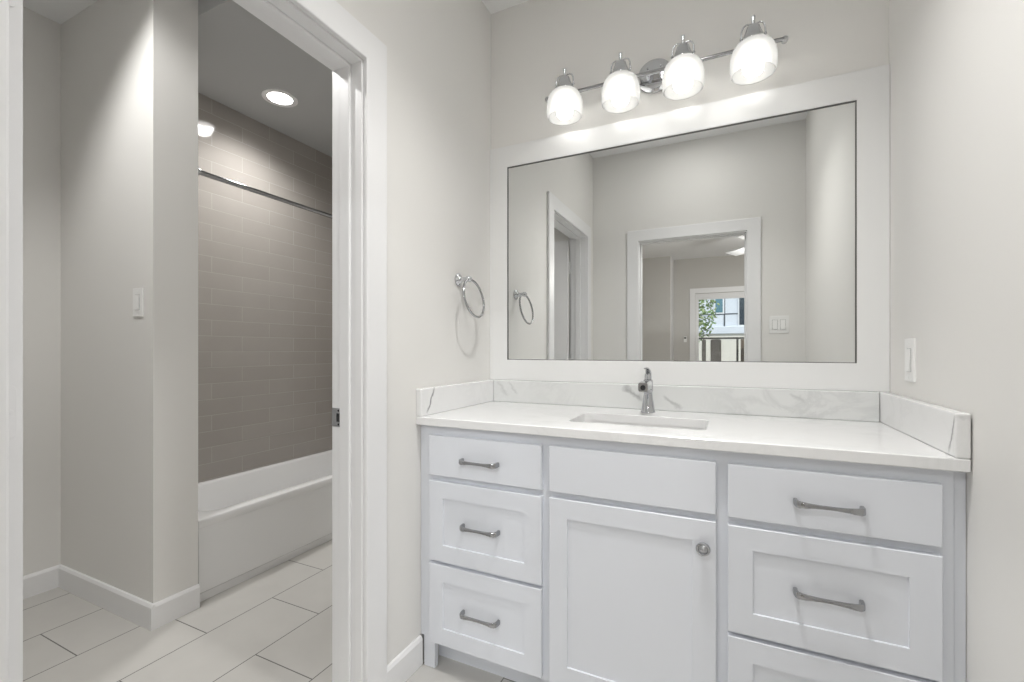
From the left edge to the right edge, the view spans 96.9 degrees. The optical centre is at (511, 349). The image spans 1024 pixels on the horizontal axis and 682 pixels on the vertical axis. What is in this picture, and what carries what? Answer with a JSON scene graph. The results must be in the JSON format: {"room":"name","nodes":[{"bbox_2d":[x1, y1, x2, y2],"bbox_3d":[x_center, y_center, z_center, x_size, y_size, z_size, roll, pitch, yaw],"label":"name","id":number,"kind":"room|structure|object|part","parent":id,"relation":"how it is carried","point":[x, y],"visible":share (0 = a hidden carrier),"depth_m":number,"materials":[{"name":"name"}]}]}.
{"room":"bathroom","nodes":[
{"label":"bathroom","id":0,"kind":"room"},
{"bbox_2d":[23,6,60,575],"bbox_3d":[-2.495,-0.287,1.831,0.120,2.900,0.976,0,0,25],"label":"wall","id":1,"kind":"structure","parent":0,"point":[41,35],"depth_m":2.18,"materials":[{"name":"white paint"}]},
{"bbox_2d":[23,564,60,598],"bbox_3d":[-2.435,1.111,1.802,0.014,0.104,0.976,0,0,25],"label":"baseboard","id":2,"kind":"structure","parent":1,"relation":"attached to","point":[44,580],"depth_m":2.17,"materials":[{"name":"white paint"}]},
{"bbox_2d":[61,0,197,602],"bbox_3d":[-1.881,-0.287,2.177,0.932,2.900,0.178,0,0,25],"label":"wall","id":3,"kind":"structure","parent":0,"point":[129,68],"depth_m":2.01,"materials":[{"name":"white paint"}]},
{"bbox_2d":[58,565,154,630],"bbox_3d":[-1.855,1.111,2.058,0.812,0.104,0.014,0,0,25],"label":"baseboard","id":4,"kind":"structure","parent":3,"relation":"attached to","point":[141,612],"depth_m":2.02,"materials":[{"name":"white paint"}]},
{"bbox_2d":[133,288,143,316],"bbox_3d":[-1.598,-0.203,1.937,0.076,0.122,0.011,0,0,25],"label":"light switch","id":5,"kind":"object","parent":3,"relation":"attached to","point":[138,293],"visible":1,"depth_m":1.93,"materials":[{"name":"white plastic"}]},
{"bbox_2d":[153,584,199,628],"bbox_3d":[-1.454,1.111,1.973,0.014,0.104,0.178,0,0,25],"label":"baseboard","id":6,"kind":"structure","parent":3,"relation":"attached to","point":[177,605],"depth_m":1.97,"materials":[{"name":"white paint"}]},
{"bbox_2d":[198,93,331,482],"bbox_3d":[-1.721,-0.287,3.060,0.120,2.900,1.555,0,0,25],"label":"tiled wall","id":7,"kind":"structure","parent":0,"point":[265,263],"depth_m":3.01,"materials":[{"name":"tile"}]},
{"bbox_2d":[198,0,331,156],"bbox_3d":[-0.952,-1.635,2.755,1.770,0.245,1.665,0,0,25],"label":"ceiling","id":8,"kind":"structure","parent":0,"point":[240,56],"depth_m":2.47,"materials":[{"name":"grey paint"}]},
{"bbox_2d":[261,89,297,106],"bbox_3d":[-1.393,-1.509,2.726,0.196,0.006,0.196,0,0,25],"label":"recessed light","id":9,"kind":"object","parent":8,"relation":"in","point":[277,97],"visible":1,"depth_m":2.72,"materials":[{"name":"white paint"}]},
{"bbox_2d":[23,539,515,681],"bbox_3d":[-0.499,1.213,1.836,3.720,0.100,2.955,0,0,25],"label":"floor","id":10,"kind":"structure","parent":0,"point":[274,625],"depth_m":1.83,"materials":[{"name":"tile"}]},
{"bbox_2d":[198,449,331,601],"bbox_3d":[-1.383,0.970,2.897,0.625,0.385,1.531,0,0,25],"label":"bathtub","id":11,"kind":"object","parent":10,"relation":"on","point":[252,522],"visible":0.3,"depth_m":2.48,"materials":[{"name":"white ceramic"}]},
{"bbox_2d":[198,449,331,529],"bbox_3d":[-1.383,0.939,2.897,0.625,0.323,1.531,0,0,25],"label":"tub basin","id":12,"kind":"object","parent":11,"relation":"in","point":[293,494],"depth_m":2.67,"materials":[{"name":"white ceramic"}]},
{"bbox_2d":[421,425,965,681],"bbox_3d":[0.455,0.718,1.587,1.524,0.889,0.608,0,0,25],"label":"vanity cabinet","id":13,"kind":"object","parent":10,"relation":"on","point":[544,558],"visible":0.94,"depth_m":1.28,"materials":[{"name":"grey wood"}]},
{"bbox_3d":[-0.116,0.386,1.541,0.149,0.018,0.032,0,0,25],"label":"handle","id":14,"kind":"part","parent":13,"relation":"part of","materials":[{"name":"silver metal"}]},
{"bbox_3d":[-0.114,0.917,1.546,0.149,0.018,0.032,0,0,25],"label":"handle","id":15,"kind":"part","parent":13,"relation":"part of","materials":[{"name":"silver metal"}]},
{"bbox_3d":[-0.114,0.616,1.546,0.149,0.018,0.032,0,0,25],"label":"handle","id":16,"kind":"part","parent":13,"relation":"part of","materials":[{"name":"silver metal"}]},
{"bbox_3d":[-0.100,0.913,1.561,0.438,0.286,0.019,0,0,25],"label":"drawer","id":17,"kind":"part","parent":13,"relation":"part of","materials":[{"name":"white paint"}]},
{"bbox_3d":[-0.100,0.615,1.561,0.438,0.286,0.019,0,0,25],"label":"drawer","id":18,"kind":"part","parent":13,"relation":"part of","materials":[{"name":"white paint"}]},
{"bbox_3d":[-0.100,0.380,1.561,0.438,0.143,0.019,0,0,25],"label":"drawer","id":19,"kind":"part","parent":13,"relation":"part of","materials":[{"name":"white paint"}]},
{"bbox_3d":[0.341,0.763,1.351,0.486,0.586,0.019,0,0,25],"label":"cabinet door","id":20,"kind":"part","parent":13,"relation":"part of","materials":[{"name":"white paint"}]},
{"bbox_2d":[416,379,970,472],"bbox_3d":[0.460,0.208,1.601,1.522,0.132,0.586,0,0,25],"label":"countertop","id":21,"kind":"structure","parent":13,"relation":"on","point":[865,427],"depth_m":1.55,"materials":[{"name":"white stone"}]},
{"bbox_2d":[584,420,705,429],"bbox_3d":[0.437,0.347,1.571,0.498,0.144,0.298,0,0,25],"label":"sink","id":22,"kind":"object","parent":21,"relation":"in","point":[589,421],"visible":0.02,"depth_m":1.68,"materials":[{"name":"white ceramic"}]},
{"bbox_2d":[638,367,654,412],"bbox_3d":[0.514,0.155,1.740,0.055,0.178,0.148,0,0,25],"label":"faucet","id":23,"kind":"object","parent":21,"relation":"on","point":[646,386],"visible":1,"depth_m":1.76,"materials":[{"name":"silver metal"}]},
{"bbox_3d":[0.508,0.137,1.728,0.036,0.038,0.118,0,0,25],"label":"spout","id":24,"kind":"part","parent":23,"relation":"part of","materials":[{"name":"silver metal"}]},
{"bbox_3d":[0.523,0.088,1.759,0.023,0.045,0.089,0,0,25],"label":"lever","id":25,"kind":"part","parent":23,"relation":"part of","materials":[{"name":"silver metal"}]},
{"bbox_3d":[0.521,0.541,1.238,0.037,0.037,0.030,0,0,25],"label":"knob","id":26,"kind":"part","parent":13,"relation":"part of","materials":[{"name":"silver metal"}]},
{"bbox_3d":[0.781,0.616,1.119,0.149,0.018,0.032,0,0,25],"label":"handle","id":27,"kind":"part","parent":13,"relation":"part of","materials":[{"name":"silver metal"}]},
{"bbox_3d":[0.778,0.386,1.115,0.149,0.018,0.032,0,0,25],"label":"handle","id":28,"kind":"part","parent":13,"relation":"part of","materials":[{"name":"silver metal"}]},
{"bbox_3d":[0.787,0.913,1.139,0.443,0.286,0.019,0,0,25],"label":"drawer","id":29,"kind":"part","parent":13,"relation":"part of","materials":[{"name":"white paint"}]},
{"bbox_3d":[0.787,0.615,1.139,0.443,0.286,0.019,0,0,25],"label":"drawer","id":30,"kind":"part","parent":13,"relation":"part of","materials":[{"name":"white paint"}]},
{"bbox_3d":[0.787,0.380,1.139,0.443,0.143,0.019,0,0,25],"label":"drawer","id":31,"kind":"part","parent":13,"relation":"part of","materials":[{"name":"white paint"}]},
{"bbox_2d":[23,0,528,23],"bbox_3d":[-0.657,-1.683,1.503,3.720,0.148,1.966,0,0,25],"label":"ceiling","id":32,"kind":"structure","parent":0,"point":[59,11],"depth_m":2.13,"materials":[{"name":"white paint"}]},
{"bbox_2d":[335,0,490,664],"bbox_3d":[-0.554,-0.287,1.388,0.125,2.900,1.846,0,0,25],"label":"wall","id":33,"kind":"structure","parent":0,"point":[439,51],"depth_m":1.71,"materials":[{"name":"white paint"}]},
{"bbox_2d":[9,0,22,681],"bbox_3d":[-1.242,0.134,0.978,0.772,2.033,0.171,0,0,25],"label":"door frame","id":34,"kind":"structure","parent":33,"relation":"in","point":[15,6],"depth_m":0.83,"materials":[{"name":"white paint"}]},
{"bbox_2d":[0,0,386,681],"bbox_3d":[-0.690,0.077,1.098,0.157,2.172,0.977,0,0,25],"label":"door frame","id":35,"kind":"structure","parent":33,"relation":"attached to","point":[356,58],"depth_m":1.43,"materials":[{"name":"white paint"}]},
{"bbox_3d":[-0.755,0.077,1.129,0.014,2.172,0.977,0,0,25],"label":"casing","id":36,"kind":"part","parent":35,"relation":"part of","materials":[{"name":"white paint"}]},
{"bbox_3d":[-0.565,0.217,1.463,0.040,0.059,0.002,0,0,25],"label":"strike plate","id":37,"kind":"part","parent":35,"relation":"part of","materials":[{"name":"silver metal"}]},
{"bbox_2d":[387,635,422,681],"bbox_3d":[-0.379,1.111,1.595,0.014,0.104,0.198,0,0,25],"label":"baseboard","id":38,"kind":"structure","parent":33,"relation":"attached to","point":[403,666],"depth_m":1.60,"materials":[{"name":"white paint"}]},
{"bbox_2d":[455,273,484,317],"bbox_3d":[-0.182,-0.229,1.919,0.091,0.191,0.168,0,0,25],"label":"towel ring","id":39,"kind":"object","parent":33,"relation":"attached to","point":[459,279],"visible":1,"depth_m":1.91,"materials":[{"name":"silver metal"}]},
{"bbox_3d":[-0.208,-0.297,1.916,0.046,0.055,0.055,0,0,25],"label":"post","id":40,"kind":"part","parent":39,"relation":"part of","materials":[{"name":"silver metal"}]},
{"bbox_2d":[491,0,888,379],"bbox_3d":[0.615,-0.287,1.919,1.780,2.900,0.120,0,0,25],"label":"wall","id":41,"kind":"structure","parent":0,"point":[532,41],"depth_m":1.88,"materials":[{"name":"white paint"}]},
{"bbox_2d":[545,15,787,125],"bbox_3d":[0.549,-1.082,1.781,0.927,0.216,0.187,0,0,25],"label":"vanity light","id":42,"kind":"object","parent":41,"relation":"attached to","point":[754,59],"visible":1,"depth_m":1.74,"materials":[{"name":"white glass"}]},
{"bbox_2d":[555,68,574,87],"bbox_3d":[0.225,-1.129,1.922,0.087,0.123,0.088,0,0,25],"label":"socket","id":43,"kind":"object","parent":42,"relation":"attached to","point":[564,80],"depth_m":1.89,"materials":[{"name":"grey metal"}]},
{"bbox_3d":[0.222,-1.038,1.917,0.152,0.114,0.152,0,0,25],"label":"lamp shade","id":44,"kind":"part","parent":42,"relation":"part of","materials":[{"name":"white glass"}]},
{"bbox_3d":[0.222,-1.021,1.917,0.069,0.093,0.069,0,0,25],"label":"bulb","id":45,"kind":"part","parent":42,"relation":"part of","materials":[{"name":"white glass"}]},
{"bbox_3d":[0.434,-1.038,1.816,0.152,0.114,0.152,0,0,25],"label":"lamp shade","id":46,"kind":"part","parent":42,"relation":"part of","materials":[{"name":"white glass"}]},
{"bbox_3d":[0.434,-1.021,1.816,0.069,0.093,0.069,0,0,25],"label":"bulb","id":47,"kind":"part","parent":42,"relation":"part of","materials":[{"name":"white glass"}]},
{"bbox_2d":[610,52,631,73],"bbox_3d":[0.437,-1.129,1.821,0.087,0.123,0.088,0,0,25],"label":"socket","id":48,"kind":"object","parent":42,"relation":"attached to","point":[620,65],"depth_m":1.79,"materials":[{"name":"grey metal"}]},
{"bbox_2d":[671,35,694,58],"bbox_3d":[0.648,-1.129,1.720,0.087,0.123,0.088,0,0,25],"label":"socket","id":49,"kind":"object","parent":42,"relation":"attached to","point":[683,47],"depth_m":1.69,"materials":[{"name":"grey metal"}]},
{"bbox_3d":[0.646,-1.021,1.715,0.069,0.093,0.069,0,0,25],"label":"bulb","id":50,"kind":"part","parent":42,"relation":"part of","materials":[{"name":"white glass"}]},
{"bbox_3d":[0.646,-1.038,1.715,0.152,0.114,0.152,0,0,25],"label":"lamp shade","id":51,"kind":"part","parent":42,"relation":"part of","materials":[{"name":"white glass"}]},
{"bbox_3d":[0.858,-1.021,1.614,0.069,0.093,0.069,0,0,25],"label":"bulb","id":52,"kind":"part","parent":42,"relation":"part of","materials":[{"name":"white glass"}]},
{"bbox_2d":[740,15,766,40],"bbox_3d":[0.860,-1.129,1.619,0.087,0.123,0.088,0,0,25],"label":"socket","id":53,"kind":"object","parent":42,"relation":"attached to","point":[754,28],"depth_m":1.60,"materials":[{"name":"grey metal"}]},
{"bbox_3d":[0.858,-1.038,1.614,0.152,0.114,0.152,0,0,25],"label":"lamp shade","id":54,"kind":"part","parent":42,"relation":"part of","materials":[{"name":"white glass"}]},
{"bbox_2d":[490,64,889,391],"bbox_3d":[0.584,-0.410,1.859,1.524,1.103,0.014,0,0,25],"label":"framed mirror","id":55,"kind":"object","parent":41,"relation":"attached to","point":[740,241],"visible":1,"depth_m":1.77,"materials":[{"name":"white paint"}]},
{"bbox_2d":[508,102,854,361],"bbox_3d":[0.586,-0.407,1.860,1.335,0.902,0.005,0,0,25],"label":"mirror glass","id":56,"kind":"object","parent":55,"relation":"attached to","point":[732,240],"depth_m":1.79,"materials":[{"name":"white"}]},
{"bbox_2d":[889,0,1023,681],"bbox_3d":[0.938,-0.287,0.676,0.129,2.900,1.846,0,0,25],"label":"wall","id":57,"kind":"structure","parent":0,"point":[957,66],"depth_m":1.00,"materials":[{"name":"white paint"}]},
{"bbox_2d":[905,338,915,381],"bbox_3d":[1.182,0.030,1.352,0.011,0.128,0.074,0,0,25],"label":"light switch","id":58,"kind":"object","parent":57,"relation":"attached to","point":[910,344],"visible":1,"depth_m":1.34,"materials":[{"name":"white plastic"}]},
{"bbox_3d":[-1.075,-0.287,3.669,0.762,2.900,0.120,0,0,25],"label":"tiled wall","id":59,"kind":"structure","parent":0,"visible":0},
{"bbox_2d":[198,167,331,218],"bbox_3d":[-1.118,-0.819,2.768,0.056,0.056,1.545,0,0,25],"label":"curtain rod","id":60,"kind":"object","parent":59,"relation":"attached to","point":[200,172],"visible":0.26,"depth_m":2.36,"materials":[{"name":"silver metal"}]}
]}

